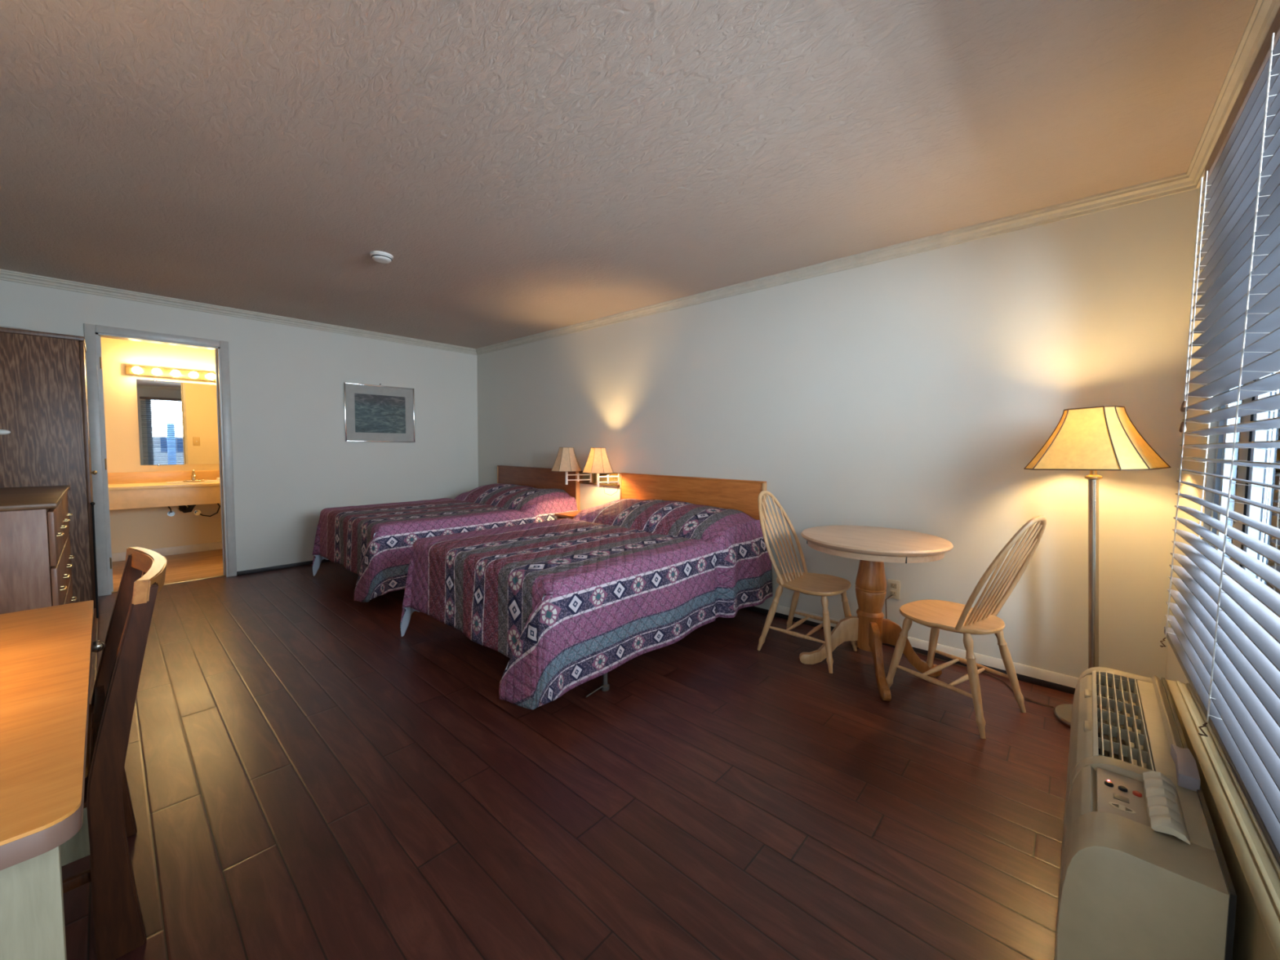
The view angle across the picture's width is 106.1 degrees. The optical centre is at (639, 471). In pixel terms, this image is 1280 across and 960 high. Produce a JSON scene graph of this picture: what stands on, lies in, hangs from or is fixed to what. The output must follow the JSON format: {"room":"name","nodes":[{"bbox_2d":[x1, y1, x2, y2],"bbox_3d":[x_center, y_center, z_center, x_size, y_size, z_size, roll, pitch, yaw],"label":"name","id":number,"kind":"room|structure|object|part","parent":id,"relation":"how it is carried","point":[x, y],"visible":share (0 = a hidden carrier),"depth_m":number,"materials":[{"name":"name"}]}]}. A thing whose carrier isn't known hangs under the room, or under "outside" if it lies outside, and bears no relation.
{"room":"hotel room","nodes":[
{"label":"hotel room","id":0,"kind":"room"},
{"bbox_2d":[100,337,222,553],"bbox_3d":[-5.131,-0.306,5.201,0.100,2.440,2.300,3,4,42],"label":"wall","id":1,"kind":"structure","parent":0,"point":[149,528],"depth_m":5.04,"materials":[{"name":"white paint"}]},
{"bbox_2d":[107,470,219,484],"bbox_3d":[-5.089,0.058,5.180,0.019,0.114,2.098,3,4,42],"label":"backsplash","id":2,"kind":"structure","parent":1,"relation":"attached to","point":[163,476],"depth_m":5.13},
{"bbox_2d":[107,470,220,510],"bbox_3d":[-4.897,0.177,5.012,0.539,0.330,2.098,3,4,42],"label":"countertop","id":3,"kind":"structure","parent":1,"relation":"attached to","point":[130,490],"depth_m":4.92,"materials":[{"name":"beige laminate"}]},
{"bbox_2d":[165,480,219,484],"bbox_3d":[-4.757,0.179,5.168,0.356,0.143,0.456,3,4,42],"label":"sink","id":4,"kind":"object","parent":3,"relation":"in","point":[205,481],"depth_m":5.11,"materials":[{"name":"white ceramic"}]},
{"bbox_2d":[182,470,204,482],"bbox_3d":[-4.835,0.051,5.233,0.146,0.129,0.170,3,4,42],"label":"faucet","id":5,"kind":"object","parent":3,"relation":"on","point":[193,474],"visible":0.99,"depth_m":5.25,"materials":[{"name":"metal"}]},
{"bbox_3d":[-4.831,0.057,5.230,0.134,0.087,0.036,3,4,42],"label":"spout","id":6,"kind":"part","parent":5,"relation":"part of","materials":[{"name":"metal"}]},
{"bbox_3d":[-4.867,0.104,5.265,0.060,0.018,0.170,3,4,42],"label":"plate","id":7,"kind":"part","parent":5,"relation":"part of","materials":[{"name":"metal"}]},
{"bbox_2d":[111,541,222,561],"bbox_3d":[-5.099,0.870,5.226,0.012,0.090,2.100,3,4,42],"label":"baseboard","id":8,"kind":"structure","parent":1,"relation":"attached to","point":[117,557],"depth_m":5.29,"materials":[{"name":"white paint"}]},
{"bbox_2d":[124,364,216,381],"bbox_3d":[-4.931,-1.052,5.229,0.097,0.096,0.880,3,4,42],"label":"vanity light bar","id":9,"kind":"object","parent":1,"relation":"attached to","point":[130,370],"visible":0.82,"depth_m":5.14,"materials":[{"name":"gold metal"}]},
{"bbox_3d":[-5.162,-1.039,4.953,0.072,0.072,0.072,3,4,42],"label":"globe bulb","id":10,"kind":"part","parent":9,"relation":"part of","materials":[{"name":"white glass"}]},
{"bbox_3d":[-5.066,-1.044,5.060,0.072,0.072,0.072,3,4,42],"label":"globe bulb","id":11,"kind":"part","parent":9,"relation":"part of","materials":[{"name":"white glass"}]},
{"bbox_3d":[-4.969,-1.049,5.167,0.072,0.072,0.072,3,4,42],"label":"globe bulb","id":12,"kind":"part","parent":9,"relation":"part of","materials":[{"name":"white glass"}]},
{"bbox_3d":[-4.873,-1.054,5.274,0.072,0.072,0.072,3,4,42],"label":"globe bulb","id":13,"kind":"part","parent":9,"relation":"part of","materials":[{"name":"white glass"}]},
{"bbox_3d":[-4.777,-1.059,5.381,0.072,0.072,0.072,3,4,42],"label":"globe bulb","id":14,"kind":"part","parent":9,"relation":"part of","materials":[{"name":"white glass"}]},
{"bbox_2d":[167,506,174,516],"bbox_3d":[-5.081,0.376,5.163,0.074,0.234,0.164,3,4,35],"label":"water valve","id":15,"kind":"object","parent":1,"relation":"attached to","point":[170,513],"visible":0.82,"depth_m":5.19,"materials":[{"name":"silver metal"}]},
{"bbox_2d":[136,378,218,466],"bbox_3d":[-4.832,-0.529,5.437,0.009,0.919,1.135,3,4,42],"label":"bathroom mirror","id":16,"kind":"object","parent":1,"relation":"attached to","point":[178,424],"visible":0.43,"depth_m":5.23,"materials":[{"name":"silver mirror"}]},
{"bbox_2d":[178,504,195,512],"bbox_3d":[-4.948,0.369,5.251,0.190,0.170,0.097,1,3,4],"label":"trap","id":17,"kind":"object","parent":1,"relation":"attached to","point":[184,508],"visible":0.68,"depth_m":5.23,"materials":[{"name":"black plastic"}]},
{"bbox_2d":[193,502,220,516],"bbox_3d":[-4.852,0.390,5.411,0.229,0.246,0.075,-2,4,-40],"label":"water valve","id":18,"kind":"object","parent":1,"relation":"attached to","point":[196,512],"visible":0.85,"depth_m":5.39,"materials":[{"name":"silver metal"}]},
{"bbox_2d":[0,280,478,571],"bbox_3d":[-3.450,-0.271,4.798,0.120,2.440,4.190,3,4,42],"label":"wall","id":19,"kind":"structure","parent":0,"point":[292,460],"depth_m":4.81,"materials":[{"name":"white paint"}]},
{"bbox_2d":[83,323,236,596],"bbox_3d":[-4.053,-0.090,4.133,0.140,2.140,0.857,3,4,42],"label":"door frame","id":20,"kind":"structure","parent":19,"relation":"in","point":[93,333],"depth_m":3.90,"materials":[{"name":"paint"}]},
{"bbox_2d":[111,574,225,592],"bbox_3d":[-4.064,0.974,4.192,0.030,0.008,0.747,3,4,42],"label":"trim","id":21,"kind":"structure","parent":19,"relation":"attached to","point":[222,575],"depth_m":4.28,"materials":[{"name":"gold metal"}]},
{"bbox_2d":[0,268,476,355],"bbox_3d":[-3.380,-1.452,4.681,0.042,0.068,3.950,3,4,42],"label":"trim","id":22,"kind":"structure","parent":19,"relation":"attached to","point":[6,275],"depth_m":4.21,"materials":[{"name":"paint"}]},
{"bbox_2d":[236,559,331,575],"bbox_3d":[-2.912,0.907,5.369,0.014,0.036,2.435,3,4,42],"label":"baseboard","id":23,"kind":"structure","parent":19,"relation":"attached to","point":[308,562],"depth_m":4.68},
{"bbox_2d":[343,382,415,442],"bbox_3d":[-2.853,-0.645,5.328,0.030,0.642,0.722,3,4,42],"label":"framed picture","id":24,"kind":"object","parent":19,"relation":"attached to","point":[372,413],"visible":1,"depth_m":5.31,"materials":[{"name":"grey paper"}]},
{"bbox_2d":[354,393,405,433],"bbox_3d":[-2.853,-0.632,5.327,0.002,0.415,0.524,3,4,42],"label":"print","id":25,"kind":"object","parent":24,"relation":"attached to","point":[374,413],"depth_m":5.32},
{"bbox_2d":[61,549,1074,959],"bbox_3d":[-1.689,1.094,3.272,7.907,0.104,4.150,3,4,42],"label":"floor","id":26,"kind":"structure","parent":0,"point":[308,778],"depth_m":1.69,"materials":[{"name":"brown wood"}]},
{"bbox_2d":[0,485,76,613],"bbox_3d":[-3.440,0.599,2.557,1.360,0.940,0.558,3,4,42],"label":"dresser","id":27,"kind":"object","parent":26,"relation":"on","point":[36,566],"visible":0.72,"depth_m":2.26,"materials":[{"name":"brown wood"}]},
{"bbox_3d":[-3.030,0.310,2.506,0.645,0.262,0.020,3,4,42],"label":"drawer","id":28,"kind":"part","parent":27,"relation":"part of","materials":[{"name":"brown wood"}]},
{"bbox_3d":[-3.032,0.581,2.520,0.645,0.262,0.020,3,4,42],"label":"drawer","id":29,"kind":"part","parent":27,"relation":"part of","materials":[{"name":"brown wood"}]},
{"bbox_3d":[-2.895,0.317,2.413,0.089,0.009,0.022,3,4,42],"label":"handle","id":30,"kind":"part","parent":27,"relation":"part of","materials":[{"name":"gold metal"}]},
{"bbox_3d":[-2.897,0.588,2.427,0.089,0.009,0.022,3,4,42],"label":"handle","id":31,"kind":"part","parent":27,"relation":"part of","materials":[{"name":"gold metal"}]},
{"bbox_3d":[-3.517,0.282,2.943,0.645,0.262,0.020,3,4,42],"label":"drawer","id":32,"kind":"part","parent":27,"relation":"part of","materials":[{"name":"brown wood"}]},
{"bbox_3d":[-3.519,0.554,2.958,0.645,0.262,0.020,3,4,42],"label":"drawer","id":33,"kind":"part","parent":27,"relation":"part of","materials":[{"name":"brown wood"}]},
{"bbox_3d":[-3.521,0.826,2.972,0.645,0.262,0.020,3,4,42],"label":"drawer","id":34,"kind":"part","parent":27,"relation":"part of","materials":[{"name":"brown wood"}]},
{"bbox_2d":[0,327,97,608],"bbox_3d":[-4.233,0.049,3.320,0.648,1.945,0.666,3,4,42],"label":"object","id":35,"kind":"object","parent":26,"relation":"on","point":[45,429],"visible":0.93,"depth_m":3.20,"materials":[{"name":"brown wood"}]},
{"bbox_3d":[-4.237,-0.907,3.264,0.637,0.030,0.641,3,4,42],"label":"moulding","id":36,"kind":"part","parent":35,"relation":"part of","materials":[{"name":"brown wood"}]},
{"bbox_3d":[-3.928,0.033,3.438,0.302,1.850,0.019,3,4,42],"label":"door","id":37,"kind":"part","parent":35,"relation":"part of","materials":[{"name":"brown wood"}]},
{"bbox_3d":[-4.155,0.020,3.642,0.300,1.850,0.019,3,4,42],"label":"door","id":38,"kind":"part","parent":35,"relation":"part of","materials":[{"name":"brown wood"}]},
{"bbox_2d":[0,600,105,959],"bbox_3d":[-1.406,0.802,0.821,1.250,0.752,0.690,3,4,42],"label":"desk","id":39,"kind":"object","parent":26,"relation":"on","point":[46,653],"visible":0.97,"depth_m":0.73,"materials":[{"name":"brown wood"}]},
{"bbox_3d":[-1.001,0.844,0.434,0.022,0.716,0.636,3,4,42],"label":"panel","id":40,"kind":"part","parent":39,"relation":"part of","materials":[{"name":"grey wood"}]},
{"bbox_3d":[-1.848,0.796,1.196,0.022,0.716,0.636,3,4,42],"label":"panel","id":41,"kind":"part","parent":39,"relation":"part of","materials":[{"name":"grey wood"}]},
{"bbox_3d":[-1.485,0.479,1.312,0.031,0.031,0.044,3,4,42],"label":"knob","id":42,"kind":"part","parent":39,"relation":"part of","materials":[{"name":"metal"}]},
{"bbox_2d":[90,502,98,617],"bbox_3d":[-3.784,0.618,3.354,0.025,0.812,0.024,3,4,42],"label":"rod","id":43,"kind":"object","parent":26,"relation":"on","point":[92,504],"visible":1,"depth_m":3.35,"materials":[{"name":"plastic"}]},
{"bbox_2d":[62,546,166,959],"bbox_3d":[-1.551,0.707,1.178,0.544,0.902,0.593,3,4,42],"label":"desk chair","id":44,"kind":"object","parent":26,"relation":"on","point":[118,922],"visible":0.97,"depth_m":1.14,"materials":[{"name":"brown wood"}]},
{"bbox_3d":[-1.603,0.710,1.120,0.430,0.030,0.436,3,4,42],"label":"seat","id":45,"kind":"part","parent":44,"relation":"part of","materials":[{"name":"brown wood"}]},
{"bbox_3d":[-1.594,0.755,1.132,0.400,0.059,0.424,3,4,42],"label":"seat frame","id":46,"kind":"part","parent":44,"relation":"part of","materials":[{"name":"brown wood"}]},
{"bbox_3d":[-1.446,0.675,1.292,0.460,0.045,0.020,3,4,42],"label":"rail","id":47,"kind":"part","parent":44,"relation":"part of","materials":[{"name":"brown wood"}]},
{"bbox_3d":[-1.601,0.698,1.492,0.042,0.885,0.132,3,4,42],"label":"leg","id":48,"kind":"part","parent":44,"relation":"part of","materials":[{"name":"brown wood"}]},
{"bbox_3d":[-1.233,0.719,1.161,0.042,0.885,0.132,3,4,42],"label":"leg","id":49,"kind":"part","parent":44,"relation":"part of","materials":[{"name":"brown wood"}]},
{"bbox_3d":[-1.374,0.276,1.347,0.544,0.057,0.076,3,4,42],"label":"rail","id":50,"kind":"part","parent":44,"relation":"part of","materials":[{"name":"brown wood"}]},
{"bbox_2d":[555,510,582,519],"bbox_3d":[-0.525,0.692,4.562,0.380,0.590,0.440,3,4,42],"label":"nightstand","id":51,"kind":"object","parent":26,"relation":"on","point":[571,514],"visible":0.12,"depth_m":4.50,"materials":[{"name":"brown wood"}]},
{"bbox_2d":[585,672,609,697],"bbox_3d":[-0.275,0.753,3.295,1.400,0.605,1.860,3,4,42],"label":"bed","id":52,"kind":"object","parent":26,"relation":"on","point":[605,686],"visible":0.06,"depth_m":2.42,"materials":[{"name":"grey metal"}]},
{"bbox_2d":[400,498,772,710],"bbox_3d":[-0.304,0.661,3.257,1.672,0.790,1.972,3,4,42],"label":"bedspread","id":53,"kind":"object","parent":52,"relation":"on","point":[569,602],"visible":1,"depth_m":2.63,"materials":[{"name":"fabric"}]},
{"bbox_2d":[756,490,857,673],"bbox_3d":[0.991,0.612,2.930,0.542,0.954,0.429,3,4,42],"label":"chair","id":54,"kind":"object","parent":26,"relation":"on","point":[824,585],"visible":0.96,"depth_m":2.90,"materials":[{"name":"brown wood"}]},
{"bbox_3d":[0.790,0.876,2.898,0.148,0.424,0.040,1,3,11],"label":"leg","id":55,"kind":"part","parent":54,"relation":"part of","materials":[{"name":"brown wood"}]},
{"bbox_3d":[1.012,0.865,3.144,0.040,0.424,0.148,0,3,-17],"label":"leg","id":56,"kind":"part","parent":54,"relation":"part of","materials":[{"name":"brown wood"}]},
{"bbox_3d":[1.036,0.672,2.892,0.410,0.028,0.429,3,4,42],"label":"seat","id":57,"kind":"part","parent":54,"relation":"part of","materials":[{"name":"brown wood"}]},
{"bbox_3d":[1.043,0.891,2.671,0.039,0.423,0.119,0,3,-9],"label":"leg","id":58,"kind":"part","parent":54,"relation":"part of","materials":[{"name":"brown wood"}]},
{"bbox_3d":[1.264,0.879,2.917,0.119,0.423,0.039,1,3,3],"label":"leg","id":59,"kind":"part","parent":54,"relation":"part of","materials":[{"name":"brown wood"}]},
{"bbox_2d":[799,525,953,701],"bbox_3d":[1.277,0.728,2.662,0.744,0.748,0.744,3,4,42],"label":"round table","id":60,"kind":"object","parent":26,"relation":"on","point":[873,546],"visible":0.98,"depth_m":2.60,"materials":[{"name":"brown wood"}]},
{"bbox_3d":[1.072,0.953,2.717,0.287,0.290,0.184,3,4,42],"label":"leg","id":61,"kind":"part","parent":60,"relation":"part of","materials":[{"name":"brown wood"}]},
{"bbox_3d":[1.232,0.967,2.471,0.034,0.290,0.315,1,3,12],"label":"leg","id":62,"kind":"part","parent":60,"relation":"part of","materials":[{"name":"brown wood"}]},
{"bbox_3d":[1.478,0.961,2.631,0.315,0.290,0.034,1,3,12],"label":"leg","id":63,"kind":"part","parent":60,"relation":"part of","materials":[{"name":"brown wood"}]},
{"bbox_2d":[885,515,1046,738],"bbox_3d":[1.546,0.651,2.277,0.429,0.954,0.542,-1,4,-31],"label":"chair","id":64,"kind":"object","parent":26,"relation":"on","point":[937,615],"visible":0.98,"depth_m":2.22,"materials":[{"name":"brown wood"}]},
{"bbox_3d":[1.287,0.907,2.395,0.119,0.423,0.039,2,3,19],"label":"leg","id":65,"kind":"part","parent":64,"relation":"part of","materials":[{"name":"brown wood"}]},
{"bbox_3d":[1.569,0.900,2.567,0.039,0.423,0.119,1,3,7],"label":"leg","id":66,"kind":"part","parent":64,"relation":"part of","materials":[{"name":"brown wood"}]},
{"bbox_3d":[1.514,0.706,2.332,0.429,0.028,0.410,-1,4,-31],"label":"seat","id":67,"kind":"part","parent":64,"relation":"part of","materials":[{"name":"brown wood"}]},
{"bbox_3d":[1.464,0.924,2.105,0.040,0.424,0.148,0,3,-1],"label":"leg","id":68,"kind":"part","parent":64,"relation":"part of","materials":[{"name":"brown wood"}]},
{"bbox_3d":[1.747,0.917,2.278,0.148,0.424,0.040,2,3,28],"label":"leg","id":69,"kind":"part","parent":64,"relation":"part of","materials":[{"name":"brown wood"}]},
{"bbox_2d":[884,594,1053,707],"bbox_3d":[1.796,0.940,2.658,0.144,0.329,0.833,-1,4,-33],"label":"power cord","id":70,"kind":"object","parent":26,"relation":"on","point":[891,594],"visible":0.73,"depth_m":2.63,"materials":[{"name":"black plastic"}]},
{"bbox_2d":[1023,405,1171,728],"bbox_3d":[2.002,0.426,2.150,0.416,1.417,0.416,-1,3,-30],"label":"floor lamp","id":71,"kind":"object","parent":26,"relation":"on","point":[1093,439],"visible":0.88,"depth_m":2.06,"materials":[{"name":"fabric"}]},
{"bbox_2d":[1084,470,1102,479],"bbox_3d":[2.005,-0.031,2.126,0.058,0.135,0.058,0,2,42],"label":"socket","id":72,"kind":"object","parent":71,"relation":"attached to","point":[1093,475],"depth_m":2.12,"materials":[{"name":"gold metal"}]},
{"bbox_3d":[2.006,-0.141,2.120,0.410,0.277,0.410,-1,3,-30],"label":"lamp shade","id":73,"kind":"part","parent":71,"relation":"part of","materials":[{"name":"beige fabric"}]},
{"bbox_3d":[2.006,-0.141,2.120,0.416,0.281,0.416,-1,3,-30],"label":"shade trim","id":74,"kind":"part","parent":71,"relation":"part of","materials":[{"name":"brown fabric"}]},
{"bbox_2d":[0,0,1257,348],"bbox_3d":[-1.063,-1.406,2.594,6.277,0.100,4.150,3,4,42],"label":"ceiling","id":75,"kind":"structure","parent":0,"point":[523,168],"depth_m":1.88,"materials":[{"name":"white paint"}]},
{"bbox_2d":[369,250,393,263],"bbox_3d":[-1.651,-1.369,3.092,0.132,0.038,0.132,3,4,42],"label":"smoke detector","id":76,"kind":"object","parent":75,"relation":"attached to","point":[383,257],"visible":1,"depth_m":3.06,"materials":[{"name":"white plastic"}]},
{"bbox_2d":[476,188,1198,679],"bbox_3d":[0.289,-0.207,4.171,6.277,2.440,0.120,3,4,42],"label":"wall","id":77,"kind":"structure","parent":0,"point":[917,393],"depth_m":2.78,"materials":[{"name":"white paint"}]},
{"bbox_2d":[497,465,580,510],"bbox_3d":[-1.163,0.208,5.383,1.465,0.500,0.051,3,4,42],"label":"headboard","id":78,"kind":"object","parent":77,"relation":"attached to","point":[536,477],"visible":0.45,"depth_m":5.29,"materials":[{"name":"brown wood"}]},
{"bbox_3d":[-1.162,0.213,5.385,1.441,0.488,0.041,3,4,42],"label":"panel","id":79,"kind":"part","parent":78,"relation":"part of","materials":[{"name":"brown wood"}]},
{"bbox_2d":[578,471,620,486],"bbox_3d":[-0.379,0.070,4.689,0.605,0.130,0.020,3,4,42],"label":"backboard","id":80,"kind":"object","parent":77,"relation":"attached to","point":[581,477],"visible":0.48,"depth_m":4.67,"materials":[{"name":"brown wood"}]},
{"bbox_2d":[551,447,593,484],"bbox_3d":[-0.666,-0.053,4.673,0.280,0.359,0.376,3,4,42],"label":"wall lamp","id":81,"kind":"object","parent":80,"relation":"attached to","point":[566,461],"visible":0.99,"depth_m":4.56,"materials":[{"name":"beige fabric"}]},
{"bbox_3d":[-0.698,-0.117,4.634,0.280,0.228,0.281,3,4,42],"label":"shade trim","id":82,"kind":"part","parent":81,"relation":"part of","materials":[{"name":"beige fabric"}]},
{"bbox_3d":[-0.699,0.057,4.643,0.024,0.143,0.025,3,4,42],"label":"stem","id":83,"kind":"part","parent":81,"relation":"part of","materials":[{"name":"silver metal"}]},
{"bbox_3d":[-0.698,-0.117,4.634,0.277,0.226,0.277,3,4,42],"label":"lamp shade","id":84,"kind":"part","parent":81,"relation":"part of","materials":[{"name":"beige fabric"}]},
{"bbox_3d":[-0.581,0.059,4.690,0.256,0.100,0.027,-1,3,-25],"label":"swing arm","id":85,"kind":"part","parent":81,"relation":"part of","materials":[{"name":"white metal"}]},
{"bbox_3d":[-0.471,0.059,4.747,0.060,0.115,0.012,3,4,42],"label":"wall plate","id":86,"kind":"part","parent":81,"relation":"part of","materials":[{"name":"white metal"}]},
{"bbox_2d":[582,447,620,495],"bbox_3d":[-0.356,0.010,4.423,0.280,0.453,0.336,3,4,42],"label":"wall lamp","id":87,"kind":"object","parent":80,"relation":"attached to","point":[597,462],"visible":1,"depth_m":4.32,"materials":[{"name":"beige fabric"}]},
{"bbox_3d":[-0.374,-0.102,4.396,0.280,0.228,0.281,3,4,42],"label":"shade trim","id":88,"kind":"part","parent":87,"relation":"part of","materials":[{"name":"beige fabric"}]},
{"bbox_3d":[-0.376,0.072,4.406,0.024,0.143,0.025,3,4,42],"label":"stem","id":89,"kind":"part","parent":87,"relation":"part of","materials":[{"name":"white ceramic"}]},
{"bbox_3d":[-0.374,-0.101,4.396,0.277,0.226,0.277,3,4,42],"label":"lamp shade","id":90,"kind":"part","parent":87,"relation":"part of","materials":[{"name":"beige fabric"}]},
{"bbox_3d":[-0.276,0.074,4.443,0.213,0.100,0.026,-1,3,-24],"label":"swing arm","id":91,"kind":"part","parent":87,"relation":"part of","materials":[{"name":"white metal"}]},
{"bbox_3d":[-0.185,0.075,4.490,0.060,0.115,0.012,3,4,42],"label":"wall plate","id":92,"kind":"part","parent":87,"relation":"part of","materials":[{"name":"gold metal"}]},
{"bbox_2d":[619,472,766,529],"bbox_3d":[0.377,0.293,3.998,1.450,0.500,0.051,3,4,42],"label":"headboard","id":93,"kind":"object","parent":77,"relation":"attached to","point":[742,495],"visible":0.56,"depth_m":3.88,"materials":[{"name":"brown wood"}]},
{"bbox_2d":[475,172,1196,355],"bbox_3d":[0.170,-1.393,4.115,6.077,0.068,0.042,3,4,42],"label":"trim","id":94,"kind":"structure","parent":77,"relation":"attached to","point":[1180,183],"depth_m":2.81,"materials":[{"name":"paint"}]},
{"bbox_2d":[887,578,900,599],"bbox_3d":[1.569,0.728,2.971,0.072,0.116,0.010,3,4,42],"label":"wall outlet","id":95,"kind":"object","parent":77,"relation":"attached to","point":[893,586],"visible":1,"depth_m":2.97,"materials":[{"name":"beige plastic"}]},
{"bbox_2d":[889,590,896,595],"bbox_3d":[1.567,0.752,2.970,0.034,0.030,0.004,3,4,42],"label":"receptacle","id":96,"kind":"object","parent":95,"relation":"attached to","point":[891,592],"depth_m":2.97,"materials":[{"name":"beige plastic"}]},
{"bbox_2d":[890,582,896,588],"bbox_3d":[1.567,0.704,2.968,0.034,0.030,0.004,3,4,42],"label":"receptacle","id":97,"kind":"object","parent":95,"relation":"attached to","point":[893,585],"depth_m":2.97,"materials":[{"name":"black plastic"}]},
{"bbox_2d":[743,604,1078,694],"bbox_3d":[0.160,0.966,4.250,6.077,0.086,0.014,3,4,42],"label":"baseboard","id":98,"kind":"structure","parent":77,"relation":"attached to","point":[1050,679],"depth_m":2.66,"materials":[{"name":"white paint"}]},
{"bbox_2d":[1165,176,1218,683],"bbox_3d":[1.169,-0.013,0.644,0.160,2.440,4.190,3,4,42],"label":"wall","id":99,"kind":"structure","parent":0,"point":[1174,671],"depth_m":1.99,"materials":[{"name":"white paint"}]},
{"bbox_2d":[1054,666,1236,959],"bbox_3d":[1.243,0.888,1.243,0.215,0.478,1.025,3,4,43],"label":"air conditioner","id":100,"kind":"object","parent":99,"relation":"attached to","point":[1144,873],"visible":0.99,"depth_m":0.93,"materials":[{"name":"beige plastic"}]},
{"bbox_2d":[1092,670,1128,762],"bbox_3d":[1.346,0.700,1.357,0.112,0.050,0.610,3,4,42],"label":"grille","id":101,"kind":"object","parent":100,"relation":"attached to","point":[1109,688],"depth_m":1.36,"materials":[{"name":"beige plastic"}]},
{"bbox_3d":[1.037,0.708,1.037,0.074,0.016,0.197,3,4,43],"label":"control panel","id":102,"kind":"part","parent":100,"relation":"part of","materials":[{"name":"beige plastic"}]},
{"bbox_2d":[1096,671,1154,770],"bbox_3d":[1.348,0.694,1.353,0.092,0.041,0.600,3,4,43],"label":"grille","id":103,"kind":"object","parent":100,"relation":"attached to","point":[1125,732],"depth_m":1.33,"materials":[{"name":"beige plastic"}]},
{"bbox_3d":[1.070,0.674,0.982,0.050,0.026,0.200,3,4,43],"label":"control door","id":104,"kind":"part","parent":100,"relation":"part of","materials":[{"name":"beige plastic"}]},
{"bbox_2d":[1170,743,1200,791],"bbox_3d":[1.237,0.670,1.092,0.037,0.030,0.149,3,4,42],"label":"wedge","id":105,"kind":"object","parent":100,"relation":"on","point":[1187,771],"visible":1,"depth_m":1.06,"materials":[{"name":"grey plastic"}]},
{"bbox_2d":[1160,7,1279,866],"bbox_3d":[1.249,-0.174,0.935,0.089,1.648,1.980,3,4,42],"label":"blind","id":106,"kind":"object","parent":99,"relation":"attached to","point":[1224,636],"visible":1,"depth_m":1.14,"materials":[{"name":"white plastic"}]},
{"bbox_3d":[1.856,-0.202,1.599,0.079,1.552,0.003,3,4,42],"label":"ladder cord","id":107,"kind":"part","parent":106,"relation":"part of","materials":[{"name":"white fabric"}]},
{"bbox_3d":[1.873,-0.610,1.628,0.005,0.740,0.010,0,3,-17],"label":"tilt cord","id":108,"kind":"part","parent":106,"relation":"part of","materials":[{"name":"white fabric"}]},
{"bbox_3d":[1.239,0.605,0.980,0.048,0.016,1.960,3,4,42],"label":"rail","id":109,"kind":"part","parent":106,"relation":"part of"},
{"bbox_3d":[1.270,-0.971,0.880,0.050,0.050,1.980,3,4,42],"label":"head rail","id":110,"kind":"part","parent":106,"relation":"part of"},
{"bbox_3d":[1.387,-0.178,1.080,0.079,1.552,0.003,3,4,42],"label":"ladder cord","id":111,"kind":"part","parent":106,"relation":"part of","materials":[{"name":"white fabric"}]},
{"bbox_2d":[1165,679,1279,959],"bbox_3d":[1.066,0.947,0.791,0.109,0.505,1.965,3,4,42],"label":"window sill","id":112,"kind":"structure","parent":99,"relation":"attached to","point":[1254,869],"depth_m":0.91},
{"bbox_2d":[1186,0,1279,188],"bbox_3d":[1.104,-1.202,0.649,0.042,0.068,3.950,3,4,42],"label":"trim","id":113,"kind":"structure","parent":99,"relation":"attached to","point":[1263,15],"depth_m":1.53,"materials":[{"name":"paint"}]},
{"bbox_2d":[1208,370,1279,594],"bbox_3d":[1.392,-0.200,0.940,0.050,1.555,2.000,3,4,42],"label":"window","id":114,"kind":"structure","parent":99,"relation":"in","point":[1256,494],"depth_m":1.40,"materials":[{"name":"glass"}]},
{"bbox_3d":[1.927,-0.227,1.541,0.004,1.475,0.220,3,4,42],"label":"pane","id":115,"kind":"part","parent":114,"relation":"part of","materials":[{"name":"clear glass"}]},
{"bbox_3d":[1.278,-0.193,0.804,0.004,1.475,1.475,3,4,42],"label":"pane","id":116,"kind":"part","parent":114,"relation":"part of","materials":[{"name":"clear glass"}]},
{"bbox_3d":[-1.792,0.668,4.679,1.380,0.605,1.830,3,4,42],"label":"bed","id":117,"kind":"object","parent":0,"visible":0},
{"bbox_2d":[311,483,577,602],"bbox_3d":[-1.820,0.575,4.641,1.648,0.790,1.942,3,4,42],"label":"bedspread","id":118,"kind":"object","parent":117,"relation":"on","point":[375,543],"visible":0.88,"depth_m":4.07,"materials":[{"name":"fabric"}]}
]}

